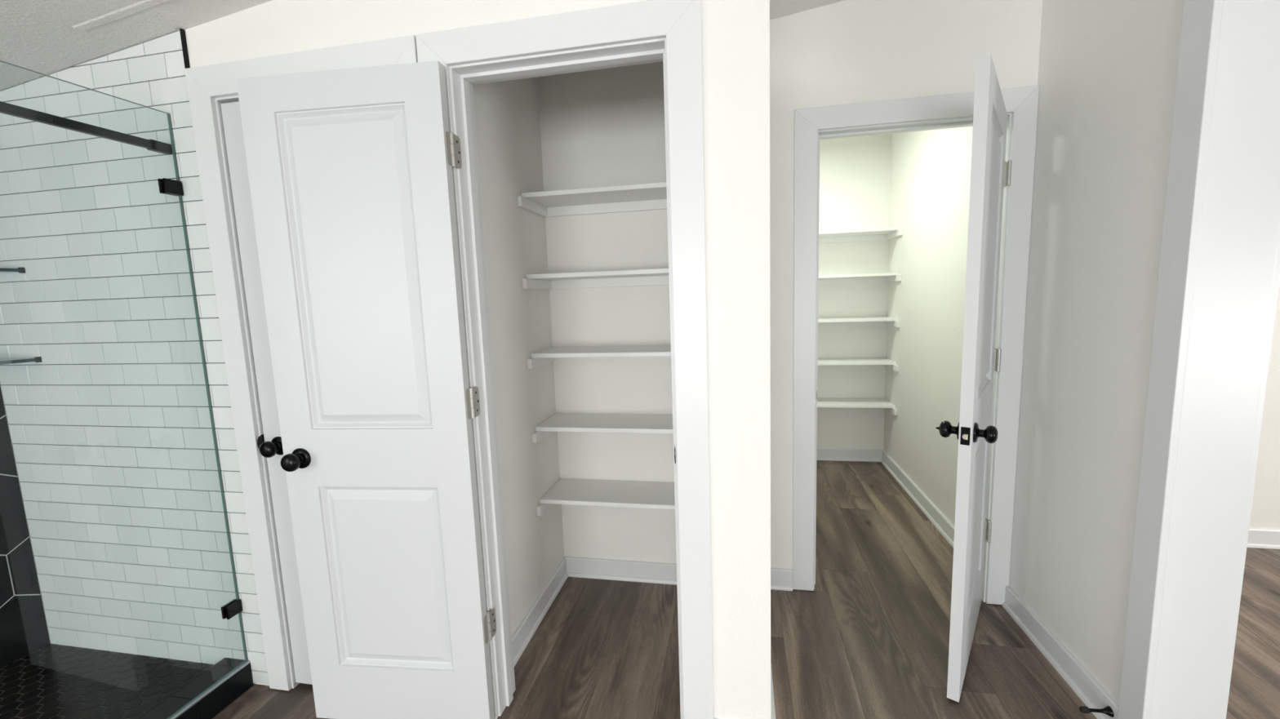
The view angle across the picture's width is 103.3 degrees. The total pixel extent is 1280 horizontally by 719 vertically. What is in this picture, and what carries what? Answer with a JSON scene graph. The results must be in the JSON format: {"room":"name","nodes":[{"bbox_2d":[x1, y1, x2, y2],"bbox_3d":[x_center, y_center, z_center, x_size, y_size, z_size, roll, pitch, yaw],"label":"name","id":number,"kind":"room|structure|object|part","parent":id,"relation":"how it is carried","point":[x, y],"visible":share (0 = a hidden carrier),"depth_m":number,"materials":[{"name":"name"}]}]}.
{"room":"bathroom","nodes":[
{"label":"bathroom","id":0,"kind":"room"},
{"bbox_2d":[0,382,50,669],"bbox_3d":[-3.178,0.632,-1.656,0.102,2.153,7.416,-1,7,11],"label":"wall","id":1,"kind":"structure","parent":0,"point":[24,628],"depth_m":1.96,"materials":[{"name":"tile"}]},
{"bbox_2d":[0,643,213,718],"bbox_3d":[-2.092,1.269,1.347,0.875,0.066,1.310,-1,7,11],"label":"floor","id":2,"kind":"structure","parent":0,"point":[52,682],"depth_m":1.83,"materials":[{"name":"grey tile"}]},
{"bbox_2d":[0,0,770,718],"bbox_3d":[-1.083,-0.043,1.704,2.945,2.512,0.111,-1,7,11],"label":"wall","id":3,"kind":"structure","parent":0,"point":[111,433],"depth_m":1.74,"materials":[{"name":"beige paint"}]},
{"bbox_2d":[0,266,25,273],"bbox_3d":[-2.357,-0.307,1.744,0.231,0.020,0.228,-1,7,11],"label":"glass shelf","id":4,"kind":"object","parent":3,"relation":"attached to","point":[2,270],"visible":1,"depth_m":1.81,"materials":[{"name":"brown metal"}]},
{"bbox_3d":[-2.359,-0.307,1.744,0.227,0.012,0.227,-1,7,11],"label":"glass plate","id":5,"kind":"part","parent":4,"relation":"part of","materials":[{"name":"clear glass"}]},
{"bbox_2d":[0,356,41,364],"bbox_3d":[-2.346,0.015,1.784,0.231,0.020,0.228,-1,7,11],"label":"glass shelf","id":6,"kind":"object","parent":3,"relation":"attached to","point":[37,359],"visible":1,"depth_m":1.84,"materials":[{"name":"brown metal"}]},
{"bbox_2d":[220,101,312,684],"bbox_3d":[-0.994,0.182,1.698,0.639,2.021,0.158,-1,7,11],"label":"door","id":7,"kind":"structure","parent":3,"relation":"in","point":[271,449],"depth_m":1.71,"materials":[{"name":"white paint"}]},
{"bbox_3d":[-1.245,0.301,1.707,0.056,0.056,0.050,-1,7,11],"label":"knob","id":8,"kind":"part","parent":7,"relation":"part of","materials":[{"name":"black metal"}]},
{"bbox_2d":[235,60,496,718],"bbox_3d":[-0.819,0.192,1.565,0.631,2.032,0.158,-1,7,6],"label":"door","id":9,"kind":"structure","parent":3,"relation":"in","point":[350,175],"depth_m":1.53,"materials":[{"name":"white paint"}]},
{"bbox_3d":[-1.065,0.314,1.553,0.056,0.056,0.050,-1,7,6],"label":"knob","id":10,"kind":"part","parent":9,"relation":"part of","materials":[{"name":"black metal"}]},
{"bbox_3d":[-0.836,-0.254,1.510,0.398,0.937,0.035,-1,7,6],"label":"panel","id":11,"kind":"part","parent":9,"relation":"part of","materials":[{"name":"white paint"}]},
{"bbox_3d":[-0.804,0.699,1.629,0.398,0.618,0.035,-1,7,6],"label":"panel","id":12,"kind":"part","parent":9,"relation":"part of","materials":[{"name":"white paint"}]},
{"bbox_3d":[-0.530,-0.604,1.476,0.002,0.092,0.030,-1,7,11],"label":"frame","id":13,"kind":"part","parent":9,"relation":"part of","materials":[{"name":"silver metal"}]},
{"bbox_3d":[-0.505,0.130,1.569,0.002,0.092,0.030,-1,7,11],"label":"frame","id":14,"kind":"part","parent":9,"relation":"part of","materials":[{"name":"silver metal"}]},
{"bbox_3d":[-0.480,0.859,1.660,0.002,0.092,0.030,-1,7,11],"label":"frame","id":15,"kind":"part","parent":9,"relation":"part of","materials":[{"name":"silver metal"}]},
{"bbox_2d":[184,0,713,718],"bbox_3d":[-0.590,0.132,1.639,1.617,2.146,0.135,-1,7,11],"label":"door frame","id":16,"kind":"structure","parent":3,"relation":"attached to","point":[669,32],"depth_m":1.50,"materials":[{"name":"white paint"}]},
{"bbox_3d":[-1.355,0.145,1.727,0.082,2.143,0.016,-1,7,11],"label":"casing","id":17,"kind":"part","parent":16,"relation":"part of","materials":[{"name":"white paint"}]},
{"bbox_3d":[-1.302,0.288,1.742,0.002,0.058,0.025,-1,7,11],"label":"strike plate","id":18,"kind":"part","parent":16,"relation":"part of","materials":[{"name":"black metal"}]},
{"bbox_3d":[-1.035,-0.875,1.530,0.804,0.092,0.016,-1,7,11],"label":"head casing","id":19,"kind":"part","parent":16,"relation":"part of","materials":[{"name":"white paint"}]},
{"bbox_3d":[-0.647,0.138,1.589,0.086,2.143,0.016,-1,7,11],"label":"casing","id":20,"kind":"part","parent":16,"relation":"part of","materials":[{"name":"white paint"}]},
{"bbox_3d":[-0.556,0.138,1.572,0.089,2.143,0.016,-1,7,11],"label":"casing","id":21,"kind":"part","parent":16,"relation":"part of","materials":[{"name":"white paint"}]},
{"bbox_3d":[-0.239,-0.884,1.375,0.807,0.089,0.016,-1,7,11],"label":"head casing","id":22,"kind":"part","parent":16,"relation":"part of","materials":[{"name":"white paint"}]},
{"bbox_3d":[0.147,0.131,1.435,0.092,2.143,0.016,-1,7,11],"label":"casing","id":23,"kind":"part","parent":16,"relation":"part of","materials":[{"name":"white paint"}]},
{"bbox_2d":[0,0,844,91],"bbox_3d":[-0.981,-0.892,-0.833,4.210,0.590,10.440,-1,7,11],"label":"ceiling","id":24,"kind":"structure","parent":0,"point":[46,37],"depth_m":1.53,"materials":[{"name":"paint"}]},
{"bbox_2d":[472,76,564,635],"bbox_3d":[-0.533,-0.051,2.107,0.100,2.391,0.884,-1,7,11],"label":"wall","id":25,"kind":"structure","parent":0,"point":[507,113],"depth_m":2.06,"materials":[{"name":"beige paint"}]},
{"bbox_2d":[511,555,568,666],"bbox_3d":[-0.441,1.091,2.197,0.024,0.096,0.758,-1,7,11],"label":"baseboard","id":26,"kind":"structure","parent":25,"relation":"attached to","point":[525,631],"depth_m":2.19,"materials":[{"name":"white paint"}]},
{"bbox_2d":[212,460,1279,718],"bbox_3d":[0.787,1.505,-0.805,7.623,0.060,10.340,-1,7,11],"label":"floor","id":27,"kind":"structure","parent":0,"point":[870,640],"depth_m":1.99,"materials":[{"name":"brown wood"}]},
{"bbox_2d":[137,657,253,718],"bbox_3d":[-1.640,1.247,1.256,0.164,0.102,1.308,-1,7,11],"label":"shower curb","id":28,"kind":"object","parent":27,"relation":"on","point":[212,702],"visible":0.98,"depth_m":1.75,"materials":[{"name":"tile"}]},
{"bbox_2d":[0,60,247,718],"bbox_3d":[-1.570,0.218,1.312,0.028,1.919,0.908,-1,7,11],"label":"glass panel","id":29,"kind":"object","parent":28,"relation":"on","point":[166,186],"visible":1,"depth_m":1.72,"materials":[{"name":"clear glass"}]},
{"bbox_2d":[0,101,172,154],"bbox_3d":[-1.645,-0.606,1.063,0.024,0.031,1.208,-1,7,11],"label":"support bar","id":30,"kind":"object","parent":29,"relation":"attached to","point":[5,108],"visible":1,"depth_m":1.42,"materials":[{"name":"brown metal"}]},
{"bbox_2d":[537,0,1042,568],"bbox_3d":[0.574,-0.238,2.277,2.011,2.644,0.121,-1,7,11],"label":"wall","id":31,"kind":"structure","parent":0,"point":[602,127],"depth_m":2.26,"materials":[{"name":"beige paint"}]},
{"bbox_2d":[517,182,666,217],"bbox_3d":[-0.050,-0.675,2.121,0.854,0.061,0.305,-1,7,11],"label":"closet shelf","id":32,"kind":"object","parent":31,"relation":"attached to","point":[650,196],"visible":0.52,"depth_m":2.18,"materials":[{"name":"white paint"}]},
{"bbox_2d":[522,268,669,289],"bbox_3d":[-0.039,-0.346,2.162,0.854,0.061,0.305,-1,7,11],"label":"closet shelf","id":33,"kind":"object","parent":31,"relation":"attached to","point":[654,277],"visible":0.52,"depth_m":2.27,"materials":[{"name":"white paint"}]},
{"bbox_2d":[527,345,671,368],"bbox_3d":[-0.027,-0.014,2.204,0.854,0.061,0.305,-1,7,11],"label":"closet shelf","id":34,"kind":"object","parent":31,"relation":"attached to","point":[539,358],"visible":0.56,"depth_m":2.18,"materials":[{"name":"white paint"}]},
{"bbox_2d":[532,413,672,443],"bbox_3d":[-0.016,0.307,2.244,0.854,0.061,0.305,-1,7,11],"label":"closet shelf","id":35,"kind":"object","parent":31,"relation":"attached to","point":[558,422],"visible":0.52,"depth_m":2.23,"materials":[{"name":"white paint"}]},
{"bbox_2d":[536,478,675,516],"bbox_3d":[-0.005,0.634,2.285,0.854,0.061,0.305,-1,7,11],"label":"closet shelf","id":36,"kind":"object","parent":31,"relation":"attached to","point":[588,492],"visible":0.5,"depth_m":2.28,"materials":[{"name":"white paint"}]},
{"bbox_2d":[565,556,676,585],"bbox_3d":[0.042,1.040,2.474,0.843,0.096,0.024,-1,7,11],"label":"baseboard","id":37,"kind":"structure","parent":31,"relation":"attached to","point":[578,567],"depth_m":2.50,"materials":[{"name":"white paint"}]},
{"bbox_3d":[0.042,1.078,2.472,0.843,0.019,0.010,-1,7,11],"label":"shoe moulding","id":38,"kind":"part","parent":37,"relation":"part of","materials":[{"name":"white paint"}]},
{"bbox_2d":[770,568,792,591],"bbox_3d":[0.644,1.031,2.378,0.138,0.096,0.024,-1,7,11],"label":"baseboard","id":39,"kind":"structure","parent":31,"relation":"attached to","point":[780,579],"depth_m":2.37,"materials":[{"name":"white paint"}]},
{"bbox_3d":[0.644,1.070,2.376,0.138,0.019,0.010,-1,7,11],"label":"shoe moulding","id":40,"kind":"part","parent":39,"relation":"part of","materials":[{"name":"white paint"}]},
{"bbox_2d":[792,84,1039,604],"bbox_3d":[1.130,0.007,2.212,0.898,2.133,0.130,-1,7,11],"label":"door frame","id":41,"kind":"structure","parent":31,"relation":"attached to","point":[811,125],"depth_m":2.11,"materials":[{"name":"white paint"}]},
{"bbox_3d":[0.724,0.017,2.233,0.093,2.130,0.016,-1,7,11],"label":"casing","id":42,"kind":"part","parent":41,"relation":"part of","materials":[{"name":"white paint"}]},
{"bbox_3d":[1.085,-0.999,2.029,0.898,0.088,0.016,-1,7,11],"label":"head casing","id":43,"kind":"part","parent":41,"relation":"part of","materials":[{"name":"white paint"}]},
{"bbox_3d":[1.519,0.009,2.078,0.082,2.130,0.016,-1,7,11],"label":"casing","id":44,"kind":"part","parent":41,"relation":"part of","materials":[{"name":"white paint"}]},
{"bbox_2d":[935,53,1012,702],"bbox_3d":[1.235,0.093,1.853,0.170,2.024,0.747,4,9,39],"label":"door","id":45,"kind":"structure","parent":31,"relation":"in","point":[974,431],"depth_m":1.65,"materials":[{"name":"white paint"}]},
{"bbox_3d":[1.011,0.229,1.662,0.050,0.056,0.056,4,9,39],"label":"knob","id":46,"kind":"part","parent":45,"relation":"part of","materials":[{"name":"black metal"}]},
{"bbox_3d":[1.015,0.239,1.582,0.025,0.057,0.002,4,9,39],"label":"latch plate","id":47,"kind":"part","parent":45,"relation":"part of","materials":[{"name":"black metal"}]},
{"bbox_3d":[1.245,0.595,1.897,0.035,0.618,0.451,4,9,39],"label":"panel","id":48,"kind":"part","parent":45,"relation":"part of","materials":[{"name":"white paint"}]},
{"bbox_3d":[1.501,0.734,2.202,0.002,0.092,0.030,-1,7,11],"label":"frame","id":49,"kind":"part","parent":45,"relation":"part of","materials":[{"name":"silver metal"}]},
{"bbox_3d":[1.095,0.235,1.595,0.050,0.056,0.056,4,9,39],"label":"knob","id":50,"kind":"part","parent":45,"relation":"part of","materials":[{"name":"black metal"}]},
{"bbox_3d":[1.212,-0.352,1.778,0.035,0.926,0.451,4,9,39],"label":"panel","id":51,"kind":"part","parent":45,"relation":"part of","materials":[{"name":"white paint"}]},
{"bbox_3d":[1.476,-0.001,2.110,0.002,0.092,0.030,-1,7,11],"label":"frame","id":52,"kind":"part","parent":45,"relation":"part of","materials":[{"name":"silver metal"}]},
{"bbox_3d":[1.451,-0.734,2.018,0.002,0.092,0.030,-1,7,11],"label":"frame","id":53,"kind":"part","parent":45,"relation":"part of","materials":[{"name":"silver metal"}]},
{"bbox_2d":[817,133,892,449],"bbox_3d":[1.328,-0.492,4.085,1.216,2.644,0.100,-1,7,11],"label":"wall","id":54,"kind":"structure","parent":0,"point":[855,172],"depth_m":3.96,"materials":[{"name":"beige paint"}]},
{"bbox_2d":[816,448,882,462],"bbox_3d":[1.401,0.779,4.175,1.102,0.096,0.024,-1,7,11],"label":"baseboard","id":55,"kind":"structure","parent":54,"relation":"attached to","point":[823,454],"depth_m":4.11,"materials":[{"name":"white paint"}]},
{"bbox_3d":[1.401,0.818,4.173,1.102,0.019,0.010,-1,7,11],"label":"shoe moulding","id":56,"kind":"part","parent":55,"relation":"part of","materials":[{"name":"white paint"}]},
{"bbox_2d":[817,397,897,415],"bbox_3d":[1.365,0.363,3.970,1.115,0.061,0.330,-1,7,11],"label":"shelf","id":57,"kind":"object","parent":54,"relation":"attached to","point":[821,402],"visible":0.46,"depth_m":3.87,"materials":[{"name":"white paint"}]},
{"bbox_2d":[817,357,898,371],"bbox_3d":[1.353,0.042,3.929,1.115,0.061,0.330,-1,7,11],"label":"shelf","id":58,"kind":"object","parent":54,"relation":"attached to","point":[885,362],"visible":0.44,"depth_m":3.82,"materials":[{"name":"white paint"}]},
{"bbox_2d":[817,316,900,327],"bbox_3d":[1.343,-0.277,3.889,1.115,0.061,0.330,-1,7,11],"label":"shelf","id":59,"kind":"object","parent":54,"relation":"attached to","point":[893,322],"visible":0.48,"depth_m":3.82,"materials":[{"name":"white paint"}]},
{"bbox_2d":[818,272,901,284],"bbox_3d":[1.331,-0.602,3.848,1.115,0.061,0.330,-1,7,11],"label":"shelf","id":60,"kind":"object","parent":54,"relation":"attached to","point":[890,277],"visible":0.51,"depth_m":3.89,"materials":[{"name":"white paint"}]},
{"bbox_2d":[818,226,902,243],"bbox_3d":[1.321,-0.917,3.808,1.115,0.061,0.330,-1,7,11],"label":"shelf","id":61,"kind":"object","parent":54,"relation":"attached to","point":[884,233],"visible":0.51,"depth_m":3.81,"materials":[{"name":"white paint"}]},
{"bbox_2d":[883,0,1183,703],"bbox_3d":[1.045,0.151,-1.034,0.172,2.666,10.340,-1,7,11],"label":"wall","id":62,"kind":"structure","parent":0,"point":[1107,77],"depth_m":1.76,"materials":[{"name":"beige paint"}]},
{"bbox_2d":[880,449,954,547],"bbox_3d":[1.776,0.889,3.201,0.024,0.096,1.808,-1,7,11],"label":"baseboard","id":63,"kind":"structure","parent":62,"relation":"attached to","point":[938,519],"depth_m":3.19,"materials":[{"name":"white paint"}]},
{"bbox_2d":[1001,585,1119,718],"bbox_3d":[1.519,1.066,1.867,0.024,0.096,0.668,-1,7,11],"label":"baseboard","id":64,"kind":"structure","parent":62,"relation":"attached to","point":[1086,686],"depth_m":1.81,"materials":[{"name":"white paint"}]},
{"bbox_2d":[1079,706,1114,717],"bbox_3d":[1.420,1.093,1.579,0.082,0.030,0.030,-1,7,11],"label":"door stop","id":65,"kind":"object","parent":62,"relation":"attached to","point":[1107,710],"visible":1,"depth_m":1.58,"materials":[{"name":"black metal"}]},
{"bbox_2d":[1117,0,1279,718],"bbox_3d":[1.345,0.186,0.507,0.206,2.189,1.836,-1,7,11],"label":"door frame","id":66,"kind":"structure","parent":62,"relation":"attached to","point":[1219,274],"depth_m":1.31,"materials":[{"name":"white paint"}]},
{"bbox_3d":[1.416,0.119,1.371,0.018,2.096,0.091,-1,7,11],"label":"casing","id":67,"kind":"part","parent":66,"relation":"part of","materials":[{"name":"white paint"}]},
{"bbox_3d":[1.603,0.116,1.345,0.016,2.096,0.089,-1,7,11],"label":"casing","id":68,"kind":"part","parent":66,"relation":"part of","materials":[{"name":"white paint"}]},
{"bbox_2d":[1248,280,1279,529],"bbox_3d":[3.478,-0.385,2.430,3.292,2.700,0.100,-1,7,11],"label":"wall","id":69,"kind":"structure","parent":0,"point":[1265,508],"depth_m":2.55,"materials":[{"name":"beige paint"}]},
{"bbox_2d":[1246,528,1279,549],"bbox_3d":[3.462,0.914,2.542,3.192,0.096,0.024,-1,7,11],"label":"baseboard","id":70,"kind":"structure","parent":69,"relation":"attached to","point":[1258,538],"depth_m":2.59,"materials":[{"name":"white paint"}]},
{"bbox_3d":[3.462,0.953,2.539,3.192,0.019,0.010,-1,7,11],"label":"shoe moulding","id":71,"kind":"part","parent":70,"relation":"part of","materials":[{"name":"white paint"}]},
{"bbox_3d":[0.397,-0.115,1.876,0.105,2.512,0.800,-1,7,11],"label":"wall","id":72,"kind":"structure","parent":0,"visible":0},
{"bbox_2d":[770,662,776,718],"bbox_3d":[0.492,1.088,1.966,0.024,0.096,0.900,-1,7,11],"label":"baseboard","id":73,"kind":"structure","parent":72,"relation":"attached to","point":[772,700],"depth_m":1.64,"materials":[{"name":"white paint"}]}
]}

